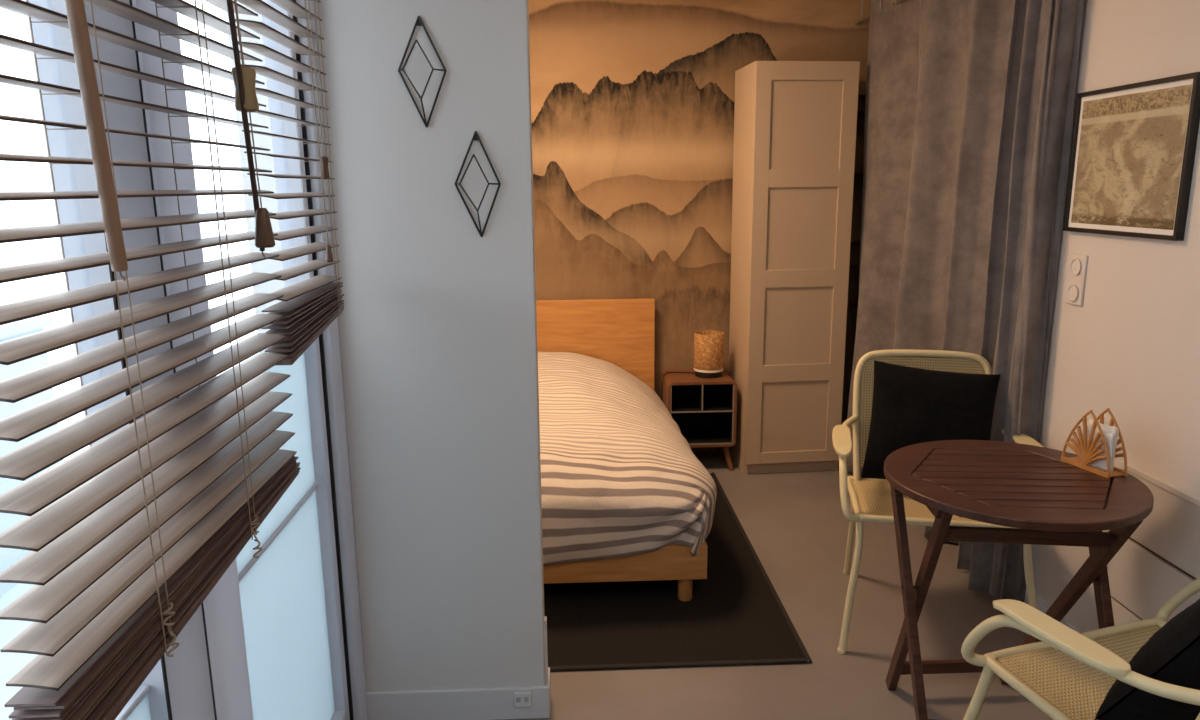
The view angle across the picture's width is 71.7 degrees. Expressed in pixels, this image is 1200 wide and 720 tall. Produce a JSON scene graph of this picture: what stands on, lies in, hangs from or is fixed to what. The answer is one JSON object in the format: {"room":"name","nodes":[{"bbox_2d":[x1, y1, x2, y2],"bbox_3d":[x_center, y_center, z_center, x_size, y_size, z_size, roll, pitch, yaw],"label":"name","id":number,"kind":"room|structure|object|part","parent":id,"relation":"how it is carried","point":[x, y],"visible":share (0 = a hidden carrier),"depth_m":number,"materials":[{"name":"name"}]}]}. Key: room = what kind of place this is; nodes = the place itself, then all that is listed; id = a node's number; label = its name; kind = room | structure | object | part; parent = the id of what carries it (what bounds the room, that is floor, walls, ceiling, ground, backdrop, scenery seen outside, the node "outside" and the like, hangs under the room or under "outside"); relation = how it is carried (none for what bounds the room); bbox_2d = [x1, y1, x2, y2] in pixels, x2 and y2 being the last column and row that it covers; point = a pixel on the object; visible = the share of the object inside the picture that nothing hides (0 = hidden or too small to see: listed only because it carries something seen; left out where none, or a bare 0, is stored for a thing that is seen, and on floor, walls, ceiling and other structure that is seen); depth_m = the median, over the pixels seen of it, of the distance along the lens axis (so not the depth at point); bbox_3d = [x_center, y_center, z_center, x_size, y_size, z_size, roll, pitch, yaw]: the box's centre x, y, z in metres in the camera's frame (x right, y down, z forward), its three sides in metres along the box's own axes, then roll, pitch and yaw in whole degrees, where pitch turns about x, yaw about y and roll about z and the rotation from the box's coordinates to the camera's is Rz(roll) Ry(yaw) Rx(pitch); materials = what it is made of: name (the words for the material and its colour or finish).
{"room":"studio apartment","nodes":[
{"label":"studio apartment","id":0,"kind":"room"},
{"bbox_2d":[226,0,283,352],"bbox_3d":[-0.802,-0.455,3.169,0.200,2.500,2.310,-1,12,-2],"label":"window","id":1,"kind":"structure","parent":0,"point":[265,162],"depth_m":1.99,"materials":[{"name":"glass"}]},
{"bbox_2d":[0,583,36,719],"bbox_3d":[-1.524,1.299,1.233,1.400,0.080,6.000,-1,12,-2],"label":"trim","id":2,"kind":"structure","parent":1,"relation":"attached to","point":[11,664],"depth_m":2.69,"materials":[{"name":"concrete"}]},
{"bbox_2d":[0,315,62,596],"bbox_3d":[-2.201,0.894,0.813,0.210,1.060,5.400,-1,12,-2],"label":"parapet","id":3,"kind":"object","parent":2,"relation":"on","point":[8,556],"visible":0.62,"depth_m":3.17,"materials":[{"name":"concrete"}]},
{"bbox_2d":[314,0,544,691],"bbox_3d":[-0.411,-0.233,2.097,0.492,2.500,0.090,-1,12,-2],"label":"wall partition","id":4,"kind":"structure","parent":0,"point":[437,324],"depth_m":2.09,"materials":[{"name":"white paint"}]},
{"bbox_2d":[398,16,446,127],"bbox_3d":[-0.417,-0.674,1.941,0.114,0.252,0.027,-1,12,-2],"label":"wall ornament","id":5,"kind":"object","parent":4,"relation":"attached to","point":[419,22],"visible":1,"depth_m":1.94,"materials":[{"name":"black metal"}]},
{"bbox_2d":[366,667,550,719],"bbox_3d":[-0.393,0.945,2.339,0.504,0.095,0.102,-1,12,-2],"label":"baseboard","id":6,"kind":"structure","parent":4,"relation":"attached to","point":[496,703],"depth_m":2.29,"materials":[{"name":"white wood"}]},
{"bbox_2d":[454,131,500,236],"bbox_3d":[-0.296,-0.422,1.999,0.112,0.253,0.027,-1,12,-2],"label":"wall ornament","id":7,"kind":"object","parent":4,"relation":"attached to","point":[475,136],"visible":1,"depth_m":2.00,"materials":[{"name":"black metal"}]},
{"bbox_2d":[514,692,531,706],"bbox_3d":[-0.213,0.936,2.287,0.048,0.043,0.010,-1,12,-2],"label":"wall socket","id":8,"kind":"object","parent":4,"relation":"attached to","point":[521,699],"visible":1,"depth_m":2.28,"materials":[{"name":"white plastic"}]},
{"bbox_2d":[544,616,547,682],"bbox_3d":[-0.150,0.804,2.303,0.008,0.190,0.025,-1,12,-2],"label":"trim","id":9,"kind":"structure","parent":4,"relation":"attached to","point":[545,617],"depth_m":2.29,"materials":[{"name":"white plastic"}]},
{"bbox_2d":[528,0,870,450],"bbox_3d":[0.215,-0.723,4.388,2.334,2.500,0.100,-1,12,-2],"label":"wall","id":10,"kind":"structure","parent":0,"point":[633,101],"depth_m":4.25,"materials":[{"name":"paper"}]},
{"bbox_2d":[504,451,1052,719],"bbox_3d":[0.828,1.215,1.466,3.280,0.100,6.900,-1,12,-2],"label":"floor","id":11,"kind":"structure","parent":0,"point":[796,525],"depth_m":2.66,"materials":[{"name":"grey concrete"}]},
{"bbox_2d":[544,472,811,671],"bbox_3d":[-0.027,0.766,3.372,1.292,0.010,1.718,-1,12,-2],"label":"rug","id":12,"kind":"object","parent":11,"relation":"on","point":[734,616],"visible":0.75,"depth_m":2.81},
{"bbox_2d":[536,299,707,600],"bbox_3d":[-0.172,0.274,3.627,1.018,0.852,1.675,-1,12,-2],"label":"bed","id":13,"kind":"object","parent":12,"relation":"on","point":[619,332],"visible":0.26,"depth_m":4.34,"materials":[{"name":"brown wood"}]},
{"bbox_3d":[-0.212,0.086,4.425,1.005,0.812,0.035,-1,12,-2],"label":"headboard","id":14,"kind":"part","parent":13,"relation":"part of","materials":[{"name":"brown wood"}]},
{"bbox_3d":[-0.164,0.545,3.667,1.008,0.125,1.640,-1,12,-2],"label":"rail","id":15,"kind":"part","parent":13,"relation":"part of","materials":[{"name":"brown wood"}]},
{"bbox_2d":[538,351,716,565],"bbox_3d":[-0.137,0.327,3.583,1.097,0.441,1.679,-1,12,-2],"label":"duvet","id":16,"kind":"object","parent":13,"relation":"on","point":[620,477],"visible":0.62,"depth_m":2.92,"materials":[{"name":"white fabric"}]},
{"bbox_3d":[0.301,0.802,2.943,0.052,0.091,0.052,-1,12,-2],"label":"leg","id":17,"kind":"part","parent":13,"relation":"part of","materials":[{"name":"brown wood"}]},
{"bbox_2d":[661,369,736,470],"bbox_3d":[0.512,0.313,4.367,0.350,0.481,0.310,-1,12,-2],"label":"nightstand","id":18,"kind":"object","parent":11,"relation":"on","point":[704,410],"visible":0.77,"depth_m":4.34,"materials":[{"name":"brown wood"}]},
{"bbox_2d":[661,330,723,399],"bbox_3d":[0.470,0.192,4.325,0.339,0.675,0.152,-1,12,-2],"label":"table lamp","id":19,"kind":"object","parent":18,"relation":"on","point":[708,344],"visible":0.84,"depth_m":4.22,"materials":[{"name":"beige paper"}]},
{"bbox_3d":[0.402,0.290,4.386,0.199,0.460,0.063,-3,12,-12],"label":"power cord","id":20,"kind":"part","parent":19,"relation":"part of","materials":[{"name":"black metal"}]},
{"bbox_3d":[0.561,-0.050,4.277,0.151,0.183,0.151,-1,12,-2],"label":"lamp shade","id":21,"kind":"part","parent":19,"relation":"part of","materials":[{"name":"paper"}]},
{"bbox_2d":[671,396,731,411],"bbox_3d":[0.512,0.232,4.343,0.313,0.008,0.281,-1,12,-2],"label":"shelf","id":22,"kind":"object","parent":18,"relation":"attached to","point":[678,403],"depth_m":4.32,"materials":[{"name":"black wood"}]},
{"bbox_3d":[0.656,0.500,4.293,0.035,0.144,0.076,-10,15,-38],"label":"leg","id":23,"kind":"part","parent":18,"relation":"part of","materials":[{"name":"brown wood"}]},
{"bbox_2d":[729,61,859,474],"bbox_3d":[0.950,-0.435,4.201,0.492,2.000,0.372,-2,12,-6],"label":"wardrobe","id":24,"kind":"object","parent":11,"relation":"on","point":[795,122],"visible":0.98,"depth_m":4.02,"materials":[{"name":"white wood"}]},
{"bbox_3d":[0.975,0.282,4.176,0.342,0.365,0.007,-2,12,-6],"label":"door panel","id":25,"kind":"part","parent":24,"relation":"part of","materials":[{"name":"white wood"}]},
{"bbox_3d":[0.970,-0.168,4.081,0.342,0.385,0.007,-2,12,-6],"label":"door panel","id":26,"kind":"part","parent":24,"relation":"part of","materials":[{"name":"white wood"}]},
{"bbox_3d":[0.965,-0.630,3.984,0.342,0.390,0.007,-2,12,-6],"label":"door panel","id":27,"kind":"part","parent":24,"relation":"part of","materials":[{"name":"white wood"}]},
{"bbox_3d":[0.961,-1.100,3.885,0.342,0.400,0.007,-2,12,-6],"label":"door panel","id":28,"kind":"part","parent":24,"relation":"part of","materials":[{"name":"white wood"}]},
{"bbox_2d":[832,349,1042,653],"bbox_3d":[1.099,0.448,2.762,0.653,0.862,0.632,2,12,12],"label":"armchair","id":29,"kind":"object","parent":11,"relation":"on","point":[870,498],"visible":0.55,"depth_m":2.85,"materials":[{"name":"beige metal"}]},
{"bbox_3d":[0.806,0.268,2.768,0.060,0.026,0.293,2,12,14],"label":"armrest","id":30,"kind":"part","parent":29,"relation":"part of","materials":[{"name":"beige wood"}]},
{"bbox_3d":[0.923,0.621,3.053,0.033,0.403,0.132,3,12,17],"label":"leg","id":31,"kind":"part","parent":29,"relation":"part of","materials":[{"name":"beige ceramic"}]},
{"bbox_3d":[0.794,0.704,2.611,0.035,0.426,0.121,8,14,34],"label":"leg","id":32,"kind":"part","parent":29,"relation":"part of","materials":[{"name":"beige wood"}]},
{"bbox_3d":[0.840,0.351,2.794,0.086,0.221,0.503,2,12,13],"label":"arm","id":33,"kind":"part","parent":29,"relation":"part of","materials":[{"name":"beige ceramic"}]},
{"bbox_3d":[1.095,0.471,2.744,0.485,0.034,0.405,2,12,12],"label":"seat","id":34,"kind":"part","parent":29,"relation":"part of","materials":[{"name":"wicker"}]},
{"bbox_3d":[1.148,0.187,2.957,0.444,0.394,0.132,2,12,12],"label":"backrest","id":35,"kind":"part","parent":29,"relation":"part of","materials":[{"name":"wicker"}]},
{"bbox_3d":[1.145,0.203,2.947,0.477,0.461,0.159,2,12,12],"label":"frame","id":36,"kind":"part","parent":29,"relation":"part of","materials":[{"name":"beige wood"}]},
{"bbox_2d":[861,360,999,478],"bbox_3d":[1.125,0.228,2.830,0.432,0.426,0.192,3,12,17],"label":"cushion","id":37,"kind":"object","parent":29,"relation":"on","point":[911,405],"visible":0.71,"depth_m":2.79,"materials":[{"name":"black fabric"}]},
{"bbox_3d":[1.095,0.468,2.744,0.519,0.044,0.439,2,12,12],"label":"seat frame","id":38,"kind":"part","parent":29,"relation":"part of","materials":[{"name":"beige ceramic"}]},
{"bbox_3d":[1.382,0.287,2.650,0.060,0.026,0.293,1,12,9],"label":"armrest","id":39,"kind":"part","parent":29,"relation":"part of","materials":[{"name":"beige wood"}]},
{"bbox_3d":[1.304,0.720,2.507,0.035,0.426,0.121,-3,12,-11],"label":"leg","id":40,"kind":"part","parent":29,"relation":"part of","materials":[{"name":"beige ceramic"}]},
{"bbox_2d":[884,440,1153,719],"bbox_3d":[1.058,0.643,2.204,0.616,0.710,0.616,0,12,5],"label":"folding table","id":41,"kind":"object","parent":11,"relation":"on","point":[1053,501],"visible":0.94,"depth_m":2.08,"materials":[{"name":"brown wood"}]},
{"bbox_3d":[0.806,0.663,2.154,0.028,0.697,0.334,-2,12,-4],"label":"leg","id":42,"kind":"part","parent":41,"relation":"part of","materials":[{"name":"brown wood"}]},
{"bbox_3d":[0.844,0.650,2.215,0.024,0.697,0.343,0,12,2],"label":"leg","id":43,"kind":"part","parent":41,"relation":"part of","materials":[{"name":"brown wood"}]},
{"bbox_3d":[1.054,0.305,2.133,0.492,0.017,0.428,0,12,5],"label":"slat panel","id":44,"kind":"part","parent":41,"relation":"part of","materials":[{"name":"brown wood"}]},
{"bbox_3d":[1.221,0.649,2.194,0.116,0.700,0.421,0,12,5],"label":"leg","id":45,"kind":"part","parent":41,"relation":"part of","materials":[{"name":"brown wood"}]},
{"bbox_2d":[1061,408,1126,477],"bbox_3d":[1.294,0.205,2.163,0.066,0.160,0.150,-4,12,-16],"label":"napkin holder","id":46,"kind":"object","parent":41,"relation":"on","point":[1085,453],"visible":0.84,"depth_m":2.15,"materials":[{"name":"brown wood"}]},
{"bbox_2d":[1081,419,1118,473],"bbox_3d":[1.299,0.222,2.156,0.050,0.118,0.102,-4,12,-16],"label":"napkin stack","id":47,"kind":"object","parent":46,"relation":"in","point":[1111,433],"visible":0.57,"depth_m":2.12,"materials":[{"name":"paper"}]},
{"bbox_3d":[1.321,0.203,2.171,0.010,0.160,0.150,-4,12,-16],"label":"panel","id":48,"kind":"part","parent":46,"relation":"part of","materials":[{"name":"brown wood"}]},
{"bbox_3d":[1.274,0.672,2.086,0.025,0.697,0.338,-1,12,0],"label":"leg","id":49,"kind":"part","parent":41,"relation":"part of","materials":[{"name":"brown wood"}]},
{"bbox_2d":[961,577,1199,719],"bbox_3d":[1.148,0.676,1.675,0.653,0.862,0.632,-4,12,-17],"label":"armchair","id":50,"kind":"object","parent":11,"relation":"on","point":[1068,674],"visible":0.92,"depth_m":1.73,"materials":[{"name":"beige metal"}]},
{"bbox_3d":[0.824,0.856,1.886,0.035,0.426,0.121,-11,16,-40],"label":"leg","id":51,"kind":"part","parent":50,"relation":"part of","materials":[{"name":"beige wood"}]},
{"bbox_3d":[0.860,0.520,1.569,0.060,0.026,0.293,-5,13,-20],"label":"armrest","id":52,"kind":"part","parent":50,"relation":"part of","materials":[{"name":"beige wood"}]},
{"bbox_3d":[1.141,0.688,1.699,0.519,0.044,0.439,-4,12,-17],"label":"seat frame","id":53,"kind":"part","parent":50,"relation":"part of","materials":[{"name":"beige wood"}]},
{"bbox_3d":[1.141,0.691,1.700,0.485,0.034,0.405,-4,12,-17],"label":"seat","id":54,"kind":"part","parent":50,"relation":"part of","materials":[{"name":"wicker"}]},
{"bbox_3d":[0.894,0.606,1.582,0.086,0.221,0.503,-5,13,-18],"label":"arm","id":55,"kind":"part","parent":50,"relation":"part of","materials":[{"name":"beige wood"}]},
{"bbox_2d":[1094,599,1199,719],"bbox_3d":[1.189,0.534,1.530,0.448,0.396,0.260,-5,13,-19],"label":"cushion","id":56,"kind":"object","parent":50,"relation":"on","point":[1171,655],"visible":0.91,"depth_m":1.49,"materials":[{"name":"black fabric"}]},
{"bbox_3d":[1.398,0.569,1.735,0.086,0.221,0.503,-4,12,-15],"label":"arm","id":57,"kind":"part","parent":50,"relation":"part of","materials":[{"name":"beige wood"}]},
{"bbox_2d":[1032,0,1199,632],"bbox_3d":[1.624,0.132,0.264,0.120,2.500,4.930,-1,12,-2],"label":"wall","id":58,"kind":"structure","parent":0,"point":[1131,349],"depth_m":2.32,"materials":[{"name":"white paint"}]},
{"bbox_2d":[1024,588,1080,632],"bbox_3d":[1.480,0.858,2.694,0.012,0.080,0.444,-1,12,-2],"label":"baseboard","id":59,"kind":"structure","parent":58,"relation":"attached to","point":[1042,606],"depth_m":2.75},
{"bbox_2d":[1065,253,1087,306],"bbox_3d":[1.464,-0.247,2.555,0.014,0.156,0.082,-1,12,-2],"label":"light switch","id":60,"kind":"object","parent":58,"relation":"attached to","point":[1074,292],"visible":1,"depth_m":2.54,"materials":[{"name":"white plastic"}]},
{"bbox_2d":[1063,72,1199,240],"bbox_3d":[1.463,-0.554,2.311,0.022,0.410,0.492,-1,12,-2],"label":"framed picture","id":61,"kind":"object","parent":58,"relation":"attached to","point":[1133,146],"visible":1,"depth_m":2.27,"materials":[{"name":"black paper"}]},
{"bbox_2d":[1108,461,1199,624],"bbox_3d":[1.558,1.002,0.569,0.019,0.672,3.775,-1,12,-2],"label":"wall panel","id":62,"kind":"object","parent":58,"relation":"attached to","point":[1141,581],"depth_m":2.21,"materials":[{"name":"white paint"}]},
{"bbox_2d":[1111,537,1196,619],"bbox_3d":[1.565,0.972,0.560,0.006,0.212,3.768,-1,12,-2],"label":"trim","id":63,"kind":"structure","parent":58,"relation":"attached to","point":[1130,538],"depth_m":2.23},
{"bbox_3d":[0.801,-1.329,0.930,3.280,0.100,6.900,-1,12,-2],"label":"ceiling","id":64,"kind":"structure","parent":0,"visible":0},
{"bbox_2d":[854,0,902,23],"bbox_3d":[1.352,-1.642,3.295,0.036,0.271,1.741,-2,12,-4],"label":"curtain rod","id":65,"kind":"object","parent":64,"relation":"attached to","point":[862,18],"visible":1,"depth_m":4.08,"materials":[{"name":"metal"}]},
{"bbox_2d":[846,0,1084,601],"bbox_3d":[1.365,-0.438,3.441,0.212,2.285,1.687,-1,12,-4],"label":"curtain","id":66,"kind":"object","parent":65,"relation":"hanging from","point":[970,104],"visible":0.72,"depth_m":3.09,"materials":[{"name":"grey fabric"}]},
{"bbox_3d":[-0.667,0.232,-0.097,0.200,2.500,4.370,-1,12,-2],"label":"wall","id":67,"kind":"structure","parent":0,"visible":0},
{"bbox_2d":[25,0,367,719],"bbox_3d":[-0.660,0.136,1.085,0.098,2.200,2.020,-1,12,-2],"label":"window","id":68,"kind":"structure","parent":67,"relation":"in","point":[278,636],"depth_m":1.60,"materials":[{"name":"white plastic"}]},
{"bbox_3d":[-0.652,0.216,0.729,0.064,2.080,1.110,-1,12,-2],"label":"frame","id":69,"kind":"part","parent":68,"relation":"part of","materials":[{"name":"grey plastic"}]},
{"bbox_3d":[-0.646,0.875,0.840,0.010,0.614,0.895,-1,12,-2],"label":"panel","id":70,"kind":"part","parent":68,"relation":"part of","materials":[{"name":"white"}]},
{"bbox_2d":[0,0,300,719],"bbox_3d":[-0.564,-0.327,1.076,0.102,1.382,0.761,-1,12,-2],"label":"blind","id":71,"kind":"object","parent":68,"relation":"attached to","point":[127,536],"visible":1,"depth_m":0.99,"materials":[{"name":"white wood"}]},
{"bbox_3d":[-0.579,-0.277,0.913,0.058,1.322,0.025,-1,12,-2],"label":"ladder cord","id":72,"kind":"part","parent":71,"relation":"part of","materials":[{"name":"white fabric"}]},
{"bbox_3d":[-0.580,0.315,1.209,0.052,0.070,0.752,-1,12,-2],"label":"rail","id":73,"kind":"part","parent":71,"relation":"part of","materials":[{"name":"brown wood"}]},
{"bbox_3d":[-0.591,-0.350,1.201,0.058,1.299,0.025,-1,12,-2],"label":"ladder cord","id":74,"kind":"part","parent":71,"relation":"part of","materials":[{"name":"beige fabric"}]},
{"bbox_3d":[-0.554,-0.720,1.202,0.021,0.575,0.002,-11,16,-40],"label":"pull cord","id":75,"kind":"part","parent":71,"relation":"part of","materials":[{"name":"beige fabric"}]},
{"bbox_3d":[-0.550,-0.618,1.230,0.026,0.786,0.002,-8,14,-31],"label":"pull cord","id":76,"kind":"part","parent":71,"relation":"part of","materials":[{"name":"fabric"}]},
{"bbox_3d":[-0.690,0.025,1.636,0.064,2.080,0.720,-1,12,-2],"label":"frame","id":77,"kind":"part","parent":68,"relation":"part of","materials":[{"name":"white plastic"}]},
{"bbox_3d":[-0.692,0.174,1.720,0.010,0.376,0.555,-1,12,-2],"label":"frosted pane","id":78,"kind":"part","parent":68,"relation":"part of","materials":[{"name":"white glass"}]},
{"bbox_3d":[-0.687,0.668,1.825,0.010,0.614,0.555,-1,12,-2],"label":"panel","id":79,"kind":"part","parent":68,"relation":"part of","materials":[{"name":"white"}]},
{"bbox_2d":[235,0,343,364],"bbox_3d":[-0.597,-0.576,1.617,0.086,1.118,0.393,-1,12,-2],"label":"blind","id":80,"kind":"object","parent":68,"relation":"attached to","point":[309,306],"visible":0.91,"depth_m":1.64,"materials":[{"name":"brown wood"}]},
{"bbox_3d":[-0.606,-0.058,1.725,0.052,0.060,0.383,-1,12,-2],"label":"rail","id":81,"kind":"part","parent":80,"relation":"part of","materials":[{"name":"brown wood"}]},
{"bbox_3d":[-0.617,-0.603,1.758,0.058,1.032,0.025,-1,12,-2],"label":"ladder cord","id":82,"kind":"part","parent":80,"relation":"part of","materials":[{"name":"beige fabric"}]},
{"bbox_3d":[-0.573,-0.748,1.618,0.002,0.692,0.019,9,15,39],"label":"pull cord","id":83,"kind":"part","parent":80,"relation":"part of","materials":[{"name":"beige fabric"}]},
{"bbox_3d":[-0.570,-0.656,1.614,0.015,0.869,0.014,-1,12,-2],"label":"pull cord","id":84,"kind":"part","parent":80,"relation":"part of","materials":[{"name":"beige fabric"}]}
]}

